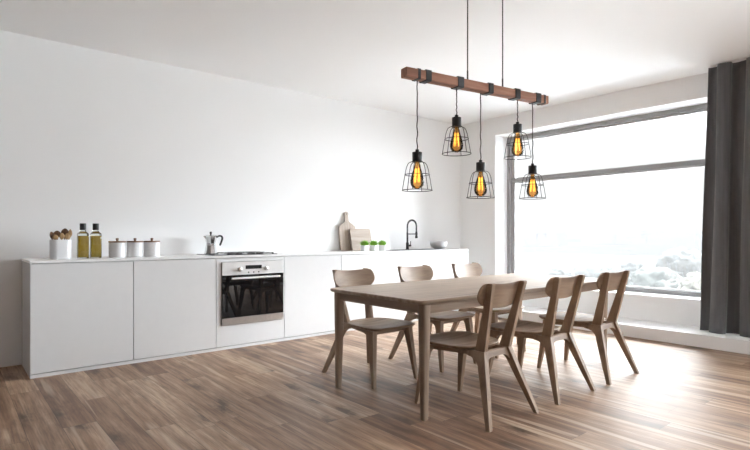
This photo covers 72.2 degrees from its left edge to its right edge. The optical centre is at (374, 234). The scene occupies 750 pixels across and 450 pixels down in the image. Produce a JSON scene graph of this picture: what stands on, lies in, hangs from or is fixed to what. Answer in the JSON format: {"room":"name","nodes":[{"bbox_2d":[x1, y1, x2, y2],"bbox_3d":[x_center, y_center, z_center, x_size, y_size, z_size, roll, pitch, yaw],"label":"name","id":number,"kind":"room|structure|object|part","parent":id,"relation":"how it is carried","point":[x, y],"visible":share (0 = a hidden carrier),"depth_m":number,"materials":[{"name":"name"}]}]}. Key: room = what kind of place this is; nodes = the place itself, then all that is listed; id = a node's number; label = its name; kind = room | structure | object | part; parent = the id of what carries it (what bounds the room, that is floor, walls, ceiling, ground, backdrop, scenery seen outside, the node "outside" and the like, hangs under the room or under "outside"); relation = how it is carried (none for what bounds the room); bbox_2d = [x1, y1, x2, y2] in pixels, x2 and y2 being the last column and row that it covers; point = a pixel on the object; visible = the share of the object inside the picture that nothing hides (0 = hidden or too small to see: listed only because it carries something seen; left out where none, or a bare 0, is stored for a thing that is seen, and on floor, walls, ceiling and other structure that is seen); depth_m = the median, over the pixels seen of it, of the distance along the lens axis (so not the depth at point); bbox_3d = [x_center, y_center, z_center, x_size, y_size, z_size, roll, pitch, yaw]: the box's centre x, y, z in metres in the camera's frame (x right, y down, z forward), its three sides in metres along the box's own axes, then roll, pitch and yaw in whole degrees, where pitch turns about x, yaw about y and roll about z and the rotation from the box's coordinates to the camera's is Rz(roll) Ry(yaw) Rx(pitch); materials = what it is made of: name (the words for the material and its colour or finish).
{"room":"dining room","nodes":[
{"label":"dining room","id":0,"kind":"room"},
{"bbox_2d":[0,30,459,366],"bbox_3d":[-2.213,-0.315,5.462,10.410,2.930,0.200,0,0,-40],"label":"wall","id":1,"kind":"structure","parent":0,"point":[143,150],"depth_m":5.49,"materials":[{"name":"white paint"}]},
{"bbox_2d":[0,316,749,449],"bbox_3d":[0.548,1.200,2.159,10.410,0.100,8.810,0,0,-40],"label":"floor","id":2,"kind":"structure","parent":0,"point":[275,395],"depth_m":3.55,"materials":[{"name":"brown wood"}]},
{"bbox_2d":[22,261,132,374],"bbox_3d":[-2.647,0.675,4.579,0.771,0.894,0.590,0,0,-40],"label":"base cabinet","id":3,"kind":"object","parent":2,"relation":"on","point":[75,314],"visible":0.87,"depth_m":4.33,"materials":[{"name":"white paint"}]},
{"bbox_3d":[-2.944,0.675,4.345,0.016,0.894,0.568,0,0,-40],"label":"panel","id":4,"kind":"part","parent":3,"relation":"part of","materials":[{"name":"white paint"}]},
{"bbox_2d":[133,258,215,359],"bbox_3d":[-2.057,0.674,5.072,0.765,0.884,0.590,0,0,-40],"label":"base cabinet","id":5,"kind":"object","parent":2,"relation":"on","point":[174,300],"visible":0.73,"depth_m":4.83,"materials":[{"name":"white paint"}]},
{"bbox_2d":[22,311,467,378],"bbox_3d":[-0.881,1.136,6.055,5.376,0.027,0.590,0,0,-40],"label":"plinth","id":6,"kind":"object","parent":2,"relation":"on","point":[59,372],"visible":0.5,"depth_m":4.79,"materials":[{"name":"white paint"}]},
{"bbox_2d":[215,256,283,347],"bbox_3d":[-1.469,0.674,5.564,0.765,0.884,0.590,0,0,-40],"label":"base cabinet","id":7,"kind":"object","parent":2,"relation":"on","point":[228,335],"visible":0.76,"depth_m":5.29,"materials":[{"name":"white paint"}]},
{"bbox_2d":[221,260,282,325],"bbox_3d":[-1.406,0.590,5.518,0.688,0.633,0.560,0,0,-40],"label":"oven","id":8,"kind":"object","parent":7,"relation":"in","point":[251,291],"visible":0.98,"depth_m":5.32,"materials":[{"name":"glass"}]},
{"bbox_3d":[-1.260,0.622,5.343,0.688,0.425,0.016,0,0,-40],"label":"oven door","id":9,"kind":"part","parent":8,"relation":"part of","materials":[{"name":"black glass"}]},
{"bbox_3d":[-1.260,0.872,5.344,0.688,0.069,0.014,0,0,-40],"label":"trim","id":10,"kind":"part","parent":8,"relation":"part of","materials":[{"name":"metal"}]},
{"bbox_3d":[-1.260,0.340,5.344,0.688,0.133,0.014,0,0,-40],"label":"control panel","id":11,"kind":"part","parent":8,"relation":"part of","materials":[{"name":"metal"}]},
{"bbox_3d":[-1.223,0.438,5.319,0.545,0.020,0.021,0,0,-40],"label":"handle","id":12,"kind":"part","parent":8,"relation":"part of","materials":[{"name":"metal"}]},
{"bbox_2d":[283,254,340,337],"bbox_3d":[-0.880,0.674,6.056,0.765,0.884,0.590,0,0,-40],"label":"base cabinet","id":13,"kind":"object","parent":2,"relation":"on","point":[308,279],"visible":0.62,"depth_m":5.79,"materials":[{"name":"white paint"}]},
{"bbox_2d":[339,253,389,320],"bbox_3d":[-0.292,0.674,6.547,0.765,0.884,0.590,0,0,-40],"label":"base cabinet","id":14,"kind":"object","parent":2,"relation":"on","point":[379,263],"visible":0.33,"depth_m":6.36,"materials":[{"name":"white paint"}]},
{"bbox_2d":[322,268,417,388],"bbox_3d":[-0.030,0.722,4.212,0.517,0.857,0.682,0,0,-40],"label":"dining chair","id":15,"kind":"object","parent":2,"relation":"on","point":[371,326],"visible":0.96,"depth_m":4.19,"materials":[{"name":"brown wood"}]},
{"bbox_3d":[-0.295,0.938,4.276,0.302,0.425,0.099,0,0,26],"label":"leg","id":16,"kind":"part","parent":15,"relation":"part of","materials":[{"name":"brown wood"}]},
{"bbox_3d":[-0.277,0.509,4.292,0.177,0.431,0.051,0,0,33],"label":"post","id":17,"kind":"part","parent":15,"relation":"part of","materials":[{"name":"brown wood"}]},
{"bbox_3d":[-0.185,0.377,4.398,0.435,0.163,0.070,0,0,-40],"label":"backrest","id":18,"kind":"part","parent":15,"relation":"part of","materials":[{"name":"brown wood"}]},
{"bbox_3d":[-0.046,0.938,4.484,0.099,0.425,0.302,0,0,-16],"label":"leg","id":19,"kind":"part","parent":15,"relation":"part of","materials":[{"name":"brown wood"}]},
{"bbox_3d":[-0.065,0.509,4.469,0.051,0.431,0.177,0,0,-23],"label":"post","id":20,"kind":"part","parent":15,"relation":"part of","materials":[{"name":"brown wood"}]},
{"bbox_3d":[-0.030,0.941,3.901,0.068,0.418,0.143,0,0,-40],"label":"leg","id":21,"kind":"part","parent":15,"relation":"part of","materials":[{"name":"brown wood"}]},
{"bbox_3d":[0.035,0.717,4.135,0.478,0.028,0.481,0,0,-40],"label":"seat","id":22,"kind":"part","parent":15,"relation":"part of","materials":[{"name":"brown wood"}]},
{"bbox_3d":[0.113,0.750,4.040,0.328,0.030,0.025,0,0,-40],"label":"rail","id":23,"kind":"part","parent":15,"relation":"part of","materials":[{"name":"brown wood"}]},
{"bbox_3d":[0.276,0.941,4.157,0.068,0.418,0.143,0,0,-40],"label":"leg","id":24,"kind":"part","parent":15,"relation":"part of","materials":[{"name":"brown wood"}]},
{"bbox_2d":[389,251,467,319],"bbox_3d":[0.592,0.675,7.286,1.537,0.894,0.590,0,0,-40],"label":"base cabinet","id":25,"kind":"object","parent":2,"relation":"on","point":[440,262],"visible":0.28,"depth_m":7.02,"materials":[{"name":"white paint"}]},
{"bbox_2d":[22,248,467,263],"bbox_3d":[-0.881,0.218,6.055,5.379,0.020,0.592,0,0,-40],"label":"countertop","id":26,"kind":"structure","parent":25,"relation":"on","point":[186,256],"depth_m":5.10,"materials":[{"name":"white stone"}]},
{"bbox_2d":[49,240,71,258],"bbox_3d":[-2.742,0.124,4.485,0.166,0.167,0.120,0,0,-40],"label":"pot","id":27,"kind":"object","parent":26,"relation":"on","point":[58,249],"visible":0.89,"depth_m":4.43,"materials":[{"name":"white ceramic"}]},
{"bbox_2d":[54,231,60,239],"bbox_3d":[-2.781,0.073,4.498,0.062,0.222,0.026,0,0,-16],"label":"wooden spoon","id":28,"kind":"object","parent":27,"relation":"in","point":[57,233],"visible":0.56,"depth_m":4.50,"materials":[{"name":"brown wood"}]},
{"bbox_2d":[61,228,67,239],"bbox_3d":[-2.733,0.063,4.529,0.060,0.242,0.022,0,0,-29],"label":"wooden spoon","id":29,"kind":"object","parent":27,"relation":"in","point":[64,231],"visible":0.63,"depth_m":4.52,"materials":[{"name":"brown wood"}]},
{"bbox_2d":[77,223,88,257],"bbox_3d":[-2.611,0.052,4.595,0.086,0.312,0.086,0,0,-40],"label":"oil bottle","id":30,"kind":"object","parent":26,"relation":"on","point":[82,241],"visible":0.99,"depth_m":4.57,"materials":[{"name":"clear glass"}]},
{"bbox_2d":[90,223,101,257],"bbox_3d":[-2.532,0.052,4.661,0.086,0.312,0.086,0,0,-40],"label":"oil bottle","id":31,"kind":"object","parent":26,"relation":"on","point":[95,241],"visible":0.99,"depth_m":4.64,"materials":[{"name":"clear glass"}]},
{"bbox_2d":[108,238,125,257],"bbox_3d":[-2.378,0.118,4.744,0.147,0.179,0.147,0,0,-40],"label":"canister","id":32,"kind":"object","parent":26,"relation":"on","point":[117,249],"visible":1,"depth_m":4.68,"materials":[{"name":"white ceramic"}]},
{"bbox_3d":[-2.378,0.062,4.744,0.147,0.014,0.147,0,0,-40],"label":"lid","id":33,"kind":"part","parent":32,"relation":"part of","materials":[{"name":"brown wood"}]},
{"bbox_2d":[126,238,143,256],"bbox_3d":[-2.260,0.118,4.842,0.147,0.179,0.147,0,0,-40],"label":"canister","id":34,"kind":"object","parent":26,"relation":"on","point":[134,248],"visible":0.98,"depth_m":4.78,"materials":[{"name":"white ceramic"}]},
{"bbox_2d":[144,238,159,256],"bbox_3d":[-2.144,0.118,4.940,0.147,0.179,0.147,0,0,-40],"label":"canister","id":35,"kind":"object","parent":26,"relation":"on","point":[151,248],"visible":0.99,"depth_m":4.88,"materials":[{"name":"white ceramic"}]},
{"bbox_2d":[197,252,276,255],"bbox_3d":[-1.482,0.199,5.539,0.736,0.017,0.430,0,0,-40],"label":"gas hob","id":36,"kind":"object","parent":26,"relation":"in","point":[250,253],"visible":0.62,"depth_m":5.41,"materials":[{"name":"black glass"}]},
{"bbox_2d":[203,232,222,253],"bbox_3d":[-1.726,0.083,5.494,0.190,0.236,0.127,0,0,5],"label":"moka pot","id":37,"kind":"object","parent":36,"relation":"on","point":[210,248],"visible":1,"depth_m":5.46,"materials":[{"name":"metal"}]},
{"bbox_2d":[217,252,252,253],"bbox_3d":[-1.505,0.193,5.519,0.236,0.015,0.410,0,0,-40],"label":"support","id":38,"kind":"object","parent":36,"relation":"on","point":[217,252],"visible":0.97,"depth_m":5.48,"materials":[{"name":"metal"}]},
{"bbox_2d":[241,251,273,253],"bbox_3d":[-1.321,0.193,5.673,0.236,0.015,0.410,0,0,-40],"label":"support","id":39,"kind":"object","parent":36,"relation":"on","point":[241,251],"visible":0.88,"depth_m":5.67,"materials":[{"name":"metal"}]},
{"bbox_2d":[338,212,354,250],"bbox_3d":[-0.369,-0.050,6.819,0.268,0.522,0.078,0,0,-40],"label":"cutting board","id":40,"kind":"object","parent":26,"relation":"on","point":[344,235],"visible":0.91,"depth_m":6.79,"materials":[{"name":"brown wood"}]},
{"bbox_2d":[349,229,370,250],"bbox_3d":[-0.186,0.063,6.878,0.344,0.291,0.084,0,0,-40],"label":"cutting board","id":41,"kind":"object","parent":26,"relation":"on","point":[357,236],"visible":0.76,"depth_m":6.84,"materials":[{"name":"brown wood"}]},
{"bbox_2d":[360,240,368,250],"bbox_3d":[-0.136,0.133,6.575,0.150,0.149,0.144,0,0,-40],"label":"potted grass","id":42,"kind":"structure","parent":26,"relation":"on","point":[364,246],"depth_m":6.54,"materials":[{"name":"white ceramic"}]},
{"bbox_2d":[360,245,368,250],"bbox_3d":[-0.133,0.170,6.575,0.086,0.075,0.086,0,0,-40],"label":"pot","id":43,"kind":"object","parent":26,"relation":"on","point":[363,247],"depth_m":6.54,"materials":[{"name":"white ceramic"}]},
{"bbox_2d":[369,240,377,250],"bbox_3d":[-0.019,0.133,6.671,0.144,0.149,0.150,0,0,27],"label":"potted grass","id":44,"kind":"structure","parent":26,"relation":"on","point":[373,244],"depth_m":6.64,"materials":[{"name":"white ceramic"}]},
{"bbox_2d":[370,245,377,250],"bbox_3d":[-0.017,0.170,6.672,0.086,0.075,0.086,0,0,27],"label":"pot","id":45,"kind":"object","parent":26,"relation":"on","point":[372,247],"depth_m":6.63,"materials":[{"name":"white ceramic"}]},
{"bbox_2d":[378,240,386,250],"bbox_3d":[0.093,0.133,6.763,0.144,0.149,0.150,0,0,4],"label":"potted grass","id":46,"kind":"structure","parent":26,"relation":"on","point":[382,244],"depth_m":6.73,"materials":[{"name":"white ceramic"}]},
{"bbox_2d":[379,245,385,250],"bbox_3d":[0.095,0.170,6.765,0.086,0.075,0.086,0,0,4],"label":"pot","id":47,"kind":"object","parent":46,"relation":"on","point":[381,247],"depth_m":6.72,"materials":[{"name":"white ceramic"}]},
{"bbox_2d":[406,219,417,248],"bbox_3d":[0.537,-0.009,7.370,0.082,0.432,0.230,0,0,-40],"label":"tap","id":48,"kind":"object","parent":26,"relation":"on","point":[414,221],"visible":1,"depth_m":7.41,"materials":[{"name":"black metal"}]},
{"bbox_2d":[385,248,447,252],"bbox_3d":[0.642,0.294,7.255,1.250,0.184,0.340,0,0,-40],"label":"sink","id":49,"kind":"object","parent":26,"relation":"in","point":[443,248],"visible":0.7,"depth_m":7.22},
{"bbox_2d":[430,241,446,248],"bbox_3d":[0.934,0.147,7.557,0.262,0.110,0.262,0,0,-40],"label":"bowl","id":50,"kind":"object","parent":49,"relation":"on","point":[434,244],"visible":1,"depth_m":7.46,"materials":[{"name":"white ceramic"}]},
{"bbox_2d":[388,265,476,371],"bbox_3d":[0.539,0.722,4.688,0.517,0.857,0.682,0,0,-40],"label":"dining chair","id":51,"kind":"object","parent":2,"relation":"on","point":[424,272],"visible":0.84,"depth_m":4.71,"materials":[{"name":"brown wood"}]},
{"bbox_3d":[0.275,0.938,4.752,0.302,0.425,0.099,0,0,26],"label":"leg","id":52,"kind":"part","parent":51,"relation":"part of","materials":[{"name":"brown wood"}]},
{"bbox_3d":[0.292,0.509,4.768,0.177,0.431,0.051,0,0,33],"label":"post","id":53,"kind":"part","parent":51,"relation":"part of","materials":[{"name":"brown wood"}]},
{"bbox_3d":[0.384,0.377,4.874,0.435,0.163,0.070,0,0,-40],"label":"backrest","id":54,"kind":"part","parent":51,"relation":"part of","materials":[{"name":"brown wood"}]},
{"bbox_3d":[0.540,0.941,4.377,0.068,0.418,0.143,0,0,-40],"label":"leg","id":55,"kind":"part","parent":51,"relation":"part of","materials":[{"name":"brown wood"}]},
{"bbox_3d":[0.604,0.717,4.611,0.478,0.028,0.481,0,0,-40],"label":"seat","id":56,"kind":"part","parent":51,"relation":"part of","materials":[{"name":"brown wood"}]},
{"bbox_3d":[0.683,0.750,4.516,0.328,0.030,0.025,0,0,-40],"label":"rail","id":57,"kind":"part","parent":51,"relation":"part of","materials":[{"name":"brown wood"}]},
{"bbox_3d":[0.845,0.941,4.632,0.068,0.418,0.143,0,0,-40],"label":"leg","id":58,"kind":"part","parent":51,"relation":"part of","materials":[{"name":"brown wood"}]},
{"bbox_2d":[330,273,607,420],"bbox_3d":[0.908,0.776,4.294,2.460,0.748,1.005,0,0,-40],"label":"dining table","id":59,"kind":"object","parent":2,"relation":"on","point":[425,297],"visible":0.62,"depth_m":3.71,"materials":[{"name":"brown wood"}]},
{"bbox_3d":[-0.271,0.789,3.896,0.064,0.721,0.064,0,0,-40],"label":"leg","id":60,"kind":"part","parent":59,"relation":"part of","materials":[{"name":"brown wood"}]},
{"bbox_3d":[0.306,0.789,3.204,0.064,0.721,0.064,0,0,-40],"label":"leg","id":61,"kind":"part","parent":59,"relation":"part of","materials":[{"name":"brown wood"}]},
{"bbox_3d":[2.087,0.789,4.692,0.064,0.721,0.064,0,0,-40],"label":"leg","id":62,"kind":"part","parent":59,"relation":"part of","materials":[{"name":"brown wood"}]},
{"bbox_2d":[415,280,538,431],"bbox_3d":[0.647,0.722,3.420,0.517,0.857,0.682,0,0,-40],"label":"dining chair","id":63,"kind":"object","parent":2,"relation":"on","point":[490,296],"visible":0.94,"depth_m":3.30,"materials":[{"name":"brown wood"}]},
{"bbox_3d":[0.342,0.941,3.475,0.068,0.418,0.143,0,0,-40],"label":"leg","id":64,"kind":"part","parent":63,"relation":"part of","materials":[{"name":"brown wood"}]},
{"bbox_3d":[0.500,0.746,3.354,0.257,0.027,0.023,0,0,37],"label":"rail","id":65,"kind":"part","parent":63,"relation":"part of","materials":[{"name":"brown wood"}]},
{"bbox_3d":[0.583,0.717,3.497,0.478,0.028,0.481,0,0,-40],"label":"seat","id":66,"kind":"part","parent":63,"relation":"part of","materials":[{"name":"brown wood"}]},
{"bbox_3d":[0.647,0.941,3.731,0.068,0.418,0.143,0,0,-40],"label":"leg","id":67,"kind":"part","parent":63,"relation":"part of","materials":[{"name":"brown wood"}]},
{"bbox_3d":[0.663,0.938,3.148,0.099,0.425,0.302,0,0,-16],"label":"leg","id":68,"kind":"part","parent":63,"relation":"part of","materials":[{"name":"brown wood"}]},
{"bbox_3d":[0.682,0.509,3.163,0.051,0.431,0.177,0,0,-23],"label":"post","id":69,"kind":"part","parent":63,"relation":"part of","materials":[{"name":"brown wood"}]},
{"bbox_3d":[0.803,0.377,3.234,0.435,0.163,0.070,0,0,-40],"label":"backrest","id":70,"kind":"part","parent":63,"relation":"part of","materials":[{"name":"brown wood"}]},
{"bbox_3d":[0.771,0.768,3.272,0.248,0.084,0.044,0,0,-40],"label":"rail","id":71,"kind":"part","parent":63,"relation":"part of","materials":[{"name":"brown wood"}]},
{"bbox_3d":[0.895,0.509,3.340,0.177,0.431,0.051,0,0,33],"label":"post","id":72,"kind":"part","parent":63,"relation":"part of","materials":[{"name":"brown wood"}]},
{"bbox_3d":[0.912,0.938,3.356,0.302,0.425,0.099,0,0,26],"label":"leg","id":73,"kind":"part","parent":63,"relation":"part of","materials":[{"name":"brown wood"}]},
{"bbox_2d":[450,262,525,358],"bbox_3d":[1.115,0.722,5.169,0.517,0.857,0.682,0,0,-40],"label":"dining chair","id":74,"kind":"object","parent":2,"relation":"on","point":[472,269],"visible":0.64,"depth_m":5.25,"materials":[{"name":"brown wood"}]},
{"bbox_3d":[0.868,0.509,5.248,0.177,0.431,0.051,0,0,33],"label":"post","id":75,"kind":"part","parent":74,"relation":"part of","materials":[{"name":"brown wood"}]},
{"bbox_3d":[0.850,0.938,5.232,0.302,0.425,0.099,0,0,26],"label":"leg","id":76,"kind":"part","parent":74,"relation":"part of","materials":[{"name":"brown wood"}]},
{"bbox_3d":[0.959,0.377,5.355,0.435,0.163,0.070,0,0,-40],"label":"backrest","id":77,"kind":"part","parent":74,"relation":"part of","materials":[{"name":"brown wood"}]},
{"bbox_3d":[1.099,0.938,5.441,0.099,0.425,0.302,0,0,-16],"label":"leg","id":78,"kind":"part","parent":74,"relation":"part of","materials":[{"name":"brown wood"}]},
{"bbox_3d":[1.115,0.941,4.858,0.068,0.418,0.143,0,0,-40],"label":"leg","id":79,"kind":"part","parent":74,"relation":"part of","materials":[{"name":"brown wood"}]},
{"bbox_3d":[1.179,0.717,5.091,0.478,0.028,0.481,0,0,-40],"label":"seat","id":80,"kind":"part","parent":74,"relation":"part of","materials":[{"name":"brown wood"}]},
{"bbox_2d":[488,275,595,404],"bbox_3d":[1.219,0.722,3.898,0.517,0.857,0.682,0,0,-40],"label":"dining chair","id":81,"kind":"object","parent":2,"relation":"on","point":[546,333],"visible":0.89,"depth_m":3.78,"materials":[{"name":"brown wood"}]},
{"bbox_3d":[0.913,0.941,3.953,0.068,0.418,0.143,0,0,-40],"label":"leg","id":82,"kind":"part","parent":81,"relation":"part of","materials":[{"name":"brown wood"}]},
{"bbox_3d":[1.071,0.746,3.832,0.257,0.027,0.023,0,0,37],"label":"rail","id":83,"kind":"part","parent":81,"relation":"part of","materials":[{"name":"brown wood"}]},
{"bbox_3d":[1.219,0.941,4.208,0.068,0.418,0.143,0,0,-40],"label":"leg","id":84,"kind":"part","parent":81,"relation":"part of","materials":[{"name":"brown wood"}]},
{"bbox_3d":[1.155,0.717,3.975,0.478,0.028,0.481,0,0,-40],"label":"seat","id":85,"kind":"part","parent":81,"relation":"part of","materials":[{"name":"brown wood"}]},
{"bbox_3d":[1.235,0.938,3.626,0.099,0.425,0.302,0,0,-16],"label":"leg","id":86,"kind":"part","parent":81,"relation":"part of","materials":[{"name":"brown wood"}]},
{"bbox_3d":[1.254,0.509,3.640,0.051,0.431,0.177,0,0,-23],"label":"post","id":87,"kind":"part","parent":81,"relation":"part of","materials":[{"name":"brown wood"}]},
{"bbox_3d":[1.343,0.768,3.750,0.248,0.084,0.044,0,0,-40],"label":"rail","id":88,"kind":"part","parent":81,"relation":"part of","materials":[{"name":"brown wood"}]},
{"bbox_3d":[1.375,0.377,3.712,0.435,0.163,0.070,0,0,-40],"label":"backrest","id":89,"kind":"part","parent":81,"relation":"part of","materials":[{"name":"brown wood"}]},
{"bbox_3d":[1.466,0.509,3.818,0.177,0.431,0.051,0,0,33],"label":"post","id":90,"kind":"part","parent":81,"relation":"part of","materials":[{"name":"brown wood"}]},
{"bbox_3d":[1.484,0.938,3.834,0.302,0.425,0.099,0,0,26],"label":"leg","id":91,"kind":"part","parent":81,"relation":"part of","materials":[{"name":"brown wood"}]},
{"bbox_2d":[537,270,638,384],"bbox_3d":[1.780,0.722,4.367,0.517,0.857,0.682,0,0,-40],"label":"dining chair","id":92,"kind":"object","parent":2,"relation":"on","point":[606,281],"visible":0.88,"depth_m":4.24,"materials":[{"name":"brown wood"}]},
{"bbox_3d":[1.474,0.941,4.422,0.068,0.418,0.143,0,0,-40],"label":"leg","id":93,"kind":"part","parent":92,"relation":"part of","materials":[{"name":"brown wood"}]},
{"bbox_3d":[1.780,0.941,4.677,0.068,0.418,0.143,0,0,-40],"label":"leg","id":94,"kind":"part","parent":92,"relation":"part of","materials":[{"name":"brown wood"}]},
{"bbox_3d":[1.632,0.746,4.301,0.257,0.027,0.023,0,0,37],"label":"rail","id":95,"kind":"part","parent":92,"relation":"part of","materials":[{"name":"brown wood"}]},
{"bbox_3d":[1.716,0.717,4.444,0.478,0.028,0.481,0,0,-40],"label":"seat","id":96,"kind":"part","parent":92,"relation":"part of","materials":[{"name":"brown wood"}]},
{"bbox_3d":[1.796,0.938,4.095,0.099,0.425,0.302,0,0,-16],"label":"leg","id":97,"kind":"part","parent":92,"relation":"part of","materials":[{"name":"brown wood"}]},
{"bbox_3d":[1.815,0.509,4.109,0.051,0.431,0.177,0,0,-23],"label":"post","id":98,"kind":"part","parent":92,"relation":"part of","materials":[{"name":"brown wood"}]},
{"bbox_3d":[1.903,0.768,4.219,0.248,0.084,0.044,0,0,-40],"label":"rail","id":99,"kind":"part","parent":92,"relation":"part of","materials":[{"name":"brown wood"}]},
{"bbox_3d":[1.935,0.377,4.181,0.435,0.163,0.070,0,0,-40],"label":"backrest","id":100,"kind":"part","parent":92,"relation":"part of","materials":[{"name":"brown wood"}]},
{"bbox_3d":[2.027,0.509,4.287,0.177,0.431,0.051,0,0,33],"label":"post","id":101,"kind":"part","parent":92,"relation":"part of","materials":[{"name":"brown wood"}]},
{"bbox_3d":[2.045,0.938,4.303,0.302,0.425,0.099,0,0,26],"label":"leg","id":102,"kind":"part","parent":92,"relation":"part of","materials":[{"name":"brown wood"}]},
{"bbox_2d":[468,305,749,354],"bbox_3d":[3.895,1.085,4.956,0.484,0.129,8.408,0,0,-40],"label":"platform","id":103,"kind":"object","parent":2,"relation":"on","point":[643,329],"depth_m":5.55,"materials":[{"name":"white paint"}]},
{"bbox_2d":[0,0,749,124],"bbox_3d":[0.548,-1.830,2.159,10.410,0.100,8.810,0,0,-40],"label":"ceiling","id":104,"kind":"structure","parent":0,"point":[352,51],"depth_m":4.70,"materials":[{"name":"white paint"}]},
{"bbox_2d":[401,0,548,199],"bbox_3d":[0.759,-1.022,3.670,1.341,1.515,0.203,0,0,-32],"label":"pendant light","id":105,"kind":"object","parent":104,"relation":"hanging from","point":[425,76],"visible":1,"depth_m":3.60,"materials":[{"name":"brown wood"}]},
{"bbox_3d":[0.277,-0.787,3.374,0.012,0.451,0.012,0,0,-32],"label":"cord","id":106,"kind":"part","parent":105,"relation":"part of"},
{"bbox_2d":[402,149,432,191],"bbox_3d":[0.277,-0.426,3.374,0.203,0.270,0.203,0,0,-40],"label":"lamp","id":107,"kind":"object","parent":105,"relation":"attached to","point":[416,156],"depth_m":3.37,"materials":[{"name":"black metal"}]},
{"bbox_2d":[442,115,471,155],"bbox_3d":[0.564,-0.694,3.550,0.203,0.270,0.203,0,0,-40],"label":"lamp","id":108,"kind":"object","parent":105,"relation":"attached to","point":[456,121],"depth_m":3.54,"materials":[{"name":"black metal"}]},
{"bbox_3d":[0.649,-1.420,3.603,0.011,0.679,0.012,0,0,-32],"label":"suspension cord","id":109,"kind":"part","parent":105,"relation":"part of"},
{"bbox_2d":[466,160,494,198],"bbox_3d":[0.753,-0.400,3.667,0.203,0.270,0.203,0,0,-40],"label":"lamp","id":110,"kind":"object","parent":105,"relation":"attached to","point":[480,166],"depth_m":3.66,"materials":[{"name":"black metal"}]},
{"bbox_3d":[0.753,-0.773,3.667,0.012,0.477,0.012,0,0,-32],"label":"cord","id":111,"kind":"part","parent":105,"relation":"part of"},
{"bbox_3d":[0.939,-1.420,3.781,0.011,0.679,0.012,0,0,-32],"label":"suspension cord","id":112,"kind":"part","parent":105,"relation":"part of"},
{"bbox_2d":[504,122,531,159],"bbox_3d":[1.072,-0.714,3.863,0.203,0.270,0.203,0,0,-40],"label":"lamp","id":113,"kind":"object","parent":105,"relation":"attached to","point":[517,128],"depth_m":3.85,"materials":[{"name":"black metal"}]},
{"bbox_2d":[519,163,545,199],"bbox_3d":[1.211,-0.414,3.948,0.203,0.270,0.203,0,0,-40],"label":"lamp","id":114,"kind":"object","parent":105,"relation":"attached to","point":[532,169],"depth_m":3.94,"materials":[{"name":"black metal"}]},
{"bbox_3d":[1.211,-0.781,3.948,0.012,0.462,0.011,0,0,-34],"label":"cord","id":115,"kind":"part","parent":105,"relation":"part of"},
{"bbox_2d":[710,57,747,66],"bbox_3d":[3.943,-1.774,4.911,0.050,0.010,1.280,0,0,-40],"label":"track","id":116,"kind":"object","parent":104,"relation":"attached to","point":[741,59],"visible":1,"depth_m":5.24,"materials":[{"name":"grey metal"}]},
{"bbox_2d":[700,57,749,337],"bbox_3d":[3.835,-0.376,5.026,0.157,2.785,1.190,0,0,-40],"label":"curtain","id":117,"kind":"object","parent":116,"relation":"hanging from","point":[725,258],"visible":1,"depth_m":5.28,"materials":[{"name":"grey fabric"}]},
{"bbox_2d":[460,73,707,326],"bbox_3d":[4.243,-0.315,5.247,0.420,2.930,8.410,0,0,-40],"label":"wall","id":118,"kind":"structure","parent":0,"point":[483,222],"depth_m":7.19,"materials":[{"name":"white paint"}]},
{"bbox_2d":[507,103,706,296],"bbox_3d":[3.834,-0.398,5.954,0.100,2.231,5.416,0,0,-40],"label":"window","id":119,"kind":"structure","parent":118,"relation":"in","point":[512,180],"depth_m":6.98,"materials":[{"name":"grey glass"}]},
{"label":"outside","id":120,"kind":"structure","parent":0,"visible":0},
{"bbox_2d":[516,252,657,273],"bbox_3d":[100.460,10.400,123.060,208.000,0.500,380.000,0,0,-40],"label":"ground","id":121,"kind":"structure","parent":120,"point":[526,262],"depth_m":204.59,"materials":[{"name":"white snow"}]},
{"bbox_2d":[544,265,575,275],"bbox_3d":[25.470,7.121,69.712,6.411,6.086,5.992,0,0,-40],"label":"tree","id":122,"kind":"object","parent":121,"relation":"on","point":[560,270],"visible":0.12,"depth_m":68.93,"materials":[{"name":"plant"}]},
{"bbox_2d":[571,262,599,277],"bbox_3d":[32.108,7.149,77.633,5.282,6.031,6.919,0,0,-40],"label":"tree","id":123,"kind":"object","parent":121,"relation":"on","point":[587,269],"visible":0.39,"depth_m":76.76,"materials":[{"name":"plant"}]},
{"bbox_2d":[593,265,632,285],"bbox_3d":[27.352,6.871,60.302,6.926,6.584,4.590,0,0,16],"label":"tree","id":124,"kind":"object","parent":121,"relation":"on","point":[611,268],"visible":0.09,"depth_m":59.92,"materials":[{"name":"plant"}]},
{"bbox_2d":[620,260,642,282],"bbox_3d":[35.800,6.820,71.627,6.091,6.686,7.268,0,0,-40],"label":"tree","id":125,"kind":"object","parent":121,"relation":"on","point":[632,266],"visible":0.14,"depth_m":70.14,"materials":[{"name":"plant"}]},
{"bbox_2d":[629,264,683,288],"bbox_3d":[28.267,6.482,49.460,6.611,7.359,4.798,0,0,11],"label":"tree","id":126,"kind":"object","parent":121,"relation":"on","point":[648,275],"visible":0.4,"depth_m":48.82,"materials":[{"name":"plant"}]},
{"bbox_2d":[655,247,701,277],"bbox_3d":[36.063,5.753,58.038,8.624,8.813,6.374,0,0,8],"label":"tree","id":127,"kind":"object","parent":121,"relation":"on","point":[679,260],"visible":0.38,"depth_m":56.78,"materials":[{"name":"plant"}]},
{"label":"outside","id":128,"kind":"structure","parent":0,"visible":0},
{"bbox_3d":[16.414,10.400,26.751,44.500,0.500,160.000,0,0,-40],"label":"terrace","id":129,"kind":"object","parent":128,"visible":0},
{"bbox_2d":[677,271,700,290],"bbox_3d":[23.914,6.340,37.891,5.534,7.641,5.945,0,0,-40],"label":"tree","id":130,"kind":"object","parent":129,"relation":"on","point":[692,281],"visible":0.09,"depth_m":37.76,"materials":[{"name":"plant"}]}
]}

